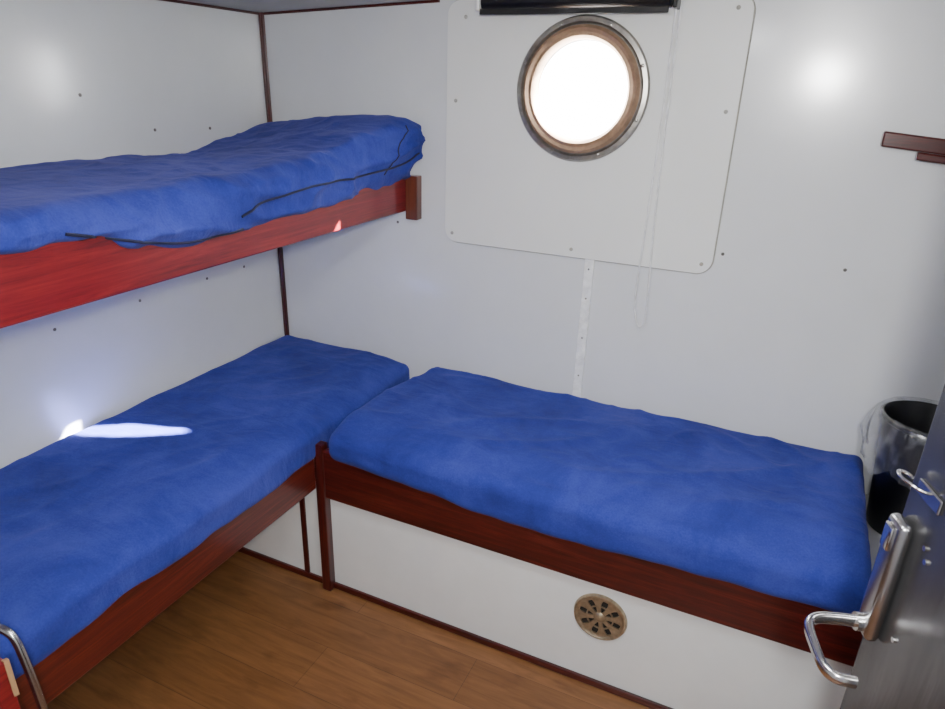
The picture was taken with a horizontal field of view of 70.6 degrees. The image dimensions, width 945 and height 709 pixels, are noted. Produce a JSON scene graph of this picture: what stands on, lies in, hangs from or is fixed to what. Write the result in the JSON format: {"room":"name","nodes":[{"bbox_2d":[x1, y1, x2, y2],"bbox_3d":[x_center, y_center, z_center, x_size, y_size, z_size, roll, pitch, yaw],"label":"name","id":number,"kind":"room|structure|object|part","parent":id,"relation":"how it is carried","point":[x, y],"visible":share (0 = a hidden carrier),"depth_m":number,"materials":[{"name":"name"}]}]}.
{"room":"ship cabin","nodes":[
{"label":"ship cabin","id":0,"kind":"room"},
{"bbox_2d":[0,0,284,468],"bbox_3d":[-1.596,-0.022,1.850,0.115,2.472,3.180,11,24,22],"label":"wall","id":1,"kind":"structure","parent":0,"point":[181,71],"depth_m":2.33,"materials":[{"name":"paint"}]},
{"bbox_2d":[16,448,328,708],"bbox_3d":[-0.995,0.415,2.411,0.706,0.206,1.885,11,24,22],"label":"frame","id":2,"kind":"object","parent":1,"relation":"attached to","point":[145,601],"visible":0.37,"depth_m":1.86,"materials":[{"name":"brown wood"}]},
{"bbox_2d":[0,335,409,679],"bbox_3d":[-0.985,0.332,2.374,0.716,0.162,1.874,11,24,22],"label":"mattress","id":3,"kind":"object","parent":2,"relation":"on","point":[91,515],"visible":0.98,"depth_m":2.09,"materials":[{"name":"blue fabric"}]},
{"bbox_2d":[160,0,259,14],"bbox_3d":[-1.312,-1.061,1.867,0.009,0.009,2.062,11,24,22],"label":"trim","id":4,"kind":"structure","parent":1,"relation":"attached to","point":[173,1],"depth_m":2.52,"materials":[{"name":"brown wood"}]},
{"bbox_2d":[0,175,421,328],"bbox_3d":[-1.060,-0.323,1.836,0.758,0.200,2.425,11,24,22],"label":"frame","id":5,"kind":"object","parent":1,"relation":"attached to","point":[51,278],"visible":0.69,"depth_m":1.62,"materials":[{"name":"red wood"}]},
{"bbox_2d":[0,114,425,254],"bbox_3d":[-1.026,-0.460,1.797,0.791,0.320,2.362,11,24,22],"label":"mattress","id":6,"kind":"object","parent":5,"relation":"on","point":[263,173],"visible":0.93,"depth_m":1.89,"materials":[{"name":"blue fabric"}]},
{"bbox_2d":[181,0,423,11],"bbox_3d":[-0.239,-0.759,0.888,3.041,0.237,3.180,11,24,22],"label":"ceiling","id":7,"kind":"structure","parent":0,"point":[249,5],"depth_m":2.50,"materials":[{"name":"paint"}]},
{"bbox_2d":[47,479,650,708],"bbox_3d":[-0.305,1.389,1.757,3.041,0.115,3.180,11,24,22],"label":"floor","id":8,"kind":"structure","parent":0,"point":[253,633],"depth_m":2.34,"materials":[{"name":"brown wood"}]},
{"bbox_2d":[0,623,48,708],"bbox_3d":[-1.323,0.898,1.656,0.858,0.814,0.096,11,24,22],"label":"chair","id":9,"kind":"object","parent":8,"relation":"on","point":[9,691],"visible":1,"depth_m":1.40,"materials":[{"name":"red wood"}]},
{"bbox_2d":[243,441,880,708],"bbox_3d":[0.196,0.644,2.595,2.808,0.667,0.721,11,24,22],"label":"frame","id":10,"kind":"object","parent":8,"relation":"on","point":[689,640],"visible":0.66,"depth_m":2.23,"materials":[{"name":"paint"}]},
{"bbox_3d":[-0.669,0.654,2.643,0.023,0.518,0.009,11,24,22],"label":"vertical trim","id":11,"kind":"part","parent":10,"relation":"part of","materials":[{"name":"brown wood"}]},
{"bbox_3d":[-0.568,0.632,2.566,0.039,0.667,0.037,11,24,22],"label":"post","id":12,"kind":"part","parent":10,"relation":"part of","materials":[{"name":"brown wood"}]},
{"bbox_2d":[238,547,672,708],"bbox_3d":[0.048,1.050,2.437,2.811,0.025,0.014,11,24,22],"label":"baseboard","id":13,"kind":"structure","parent":10,"relation":"attached to","point":[569,673],"depth_m":2.45,"materials":[{"name":"brown wood"}]},
{"bbox_2d":[329,367,871,613],"bbox_3d":[0.411,0.380,2.376,1.756,0.191,0.727,11,24,22],"label":"mattress","id":14,"kind":"object","parent":10,"relation":"on","point":[771,516],"visible":0.99,"depth_m":2.17,"materials":[{"name":"blue fabric"}]},
{"bbox_2d":[574,593,627,640],"bbox_3d":[0.415,0.861,2.180,0.179,0.179,0.013,11,24,22],"label":"vent cover","id":15,"kind":"object","parent":10,"relation":"attached to","point":[599,616],"visible":1,"depth_m":2.18,"materials":[{"name":"gold metal"}]},
{"bbox_2d":[866,400,937,534],"bbox_3d":[1.402,0.382,2.111,0.278,0.398,0.278,11,24,22],"label":"waste bin","id":16,"kind":"object","parent":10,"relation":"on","point":[905,424],"visible":0.49,"depth_m":2.09,"materials":[{"name":"silver metal"}]},
{"bbox_2d":[264,0,944,494],"bbox_3d":[0.385,-0.269,2.611,2.811,2.472,0.063,11,24,22],"label":"wall","id":17,"kind":"structure","parent":0,"point":[775,339],"depth_m":2.36,"materials":[{"name":"paint"}]},
{"bbox_2d":[258,12,289,335],"bbox_3d":[-0.890,-0.734,3.016,0.020,1.463,0.020,11,24,22],"label":"trim","id":18,"kind":"structure","parent":17,"relation":"attached to","point":[261,16],"depth_m":2.87,"materials":[{"name":"brown wood"}]},
{"bbox_2d":[263,0,439,14],"bbox_3d":[-0.489,-1.344,2.585,0.813,0.042,0.009,11,24,22],"label":"trim","id":19,"kind":"structure","parent":17,"relation":"attached to","point":[424,1],"depth_m":2.57,"materials":[{"name":"brown wood"}]},
{"bbox_2d":[476,0,682,327],"bbox_3d":[0.327,-0.669,2.380,0.702,1.114,0.076,11,24,22],"label":"roller blind","id":20,"kind":"object","parent":17,"relation":"attached to","point":[485,7],"visible":1,"depth_m":2.18,"materials":[{"name":"black plastic"}]},
{"bbox_3d":[0.627,-0.601,2.273,0.052,1.084,0.023,11,24,22],"label":"pull cord","id":21,"kind":"part","parent":20,"relation":"part of","materials":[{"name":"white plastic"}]},
{"bbox_2d":[517,14,649,161],"bbox_3d":[0.386,-0.919,2.326,0.472,0.472,0.116,11,24,22],"label":"porthole frame","id":22,"kind":"structure","parent":17,"relation":"in","point":[536,66],"depth_m":2.29,"materials":[{"name":"metal"}]},
{"bbox_2d":[572,259,594,396],"bbox_3d":[0.431,-0.073,2.618,0.037,0.613,0.016,11,24,22],"label":"strip","id":23,"kind":"object","parent":17,"relation":"attached to","point":[588,274],"visible":0.89,"depth_m":2.60,"materials":[{"name":"white metal"}]},
{"bbox_2d":[445,0,755,273],"bbox_3d":[0.374,-0.778,2.368,1.048,0.881,0.022,11,24,22],"label":"wall panel","id":24,"kind":"object","parent":17,"relation":"attached to","point":[503,190],"visible":0.76,"depth_m":2.37,"materials":[{"name":"paint"}]},
{"bbox_2d":[880,131,944,163],"bbox_3d":[1.428,-0.573,1.899,0.470,0.097,0.063,11,24,22],"label":"coat rack","id":25,"kind":"object","parent":17,"relation":"attached to","point":[926,144],"visible":1,"depth_m":1.94,"materials":[{"name":"brown wood"}]},
{"bbox_3d":[0.709,0.693,0.366,0.167,2.277,0.069,11,24,22],"label":"doorway","id":26,"kind":"structure","parent":0,"visible":0},
{"bbox_2d":[804,384,944,708],"bbox_3d":[0.610,0.566,0.834,0.168,2.122,0.755,5,22,7],"label":"door","id":27,"kind":"structure","parent":26,"relation":"attached to","point":[899,663],"depth_m":1.07,"materials":[{"name":"metal"}]},
{"bbox_3d":[0.611,0.488,1.126,0.096,0.037,0.158,11,24,22],"label":"handle","id":28,"kind":"part","parent":27,"relation":"part of","materials":[{"name":"silver metal"}]},
{"bbox_3d":[0.705,0.219,1.029,0.005,0.025,0.069,5,22,7],"label":"hook plate","id":29,"kind":"part","parent":27,"relation":"part of","materials":[{"name":"silver metal"}]}
]}

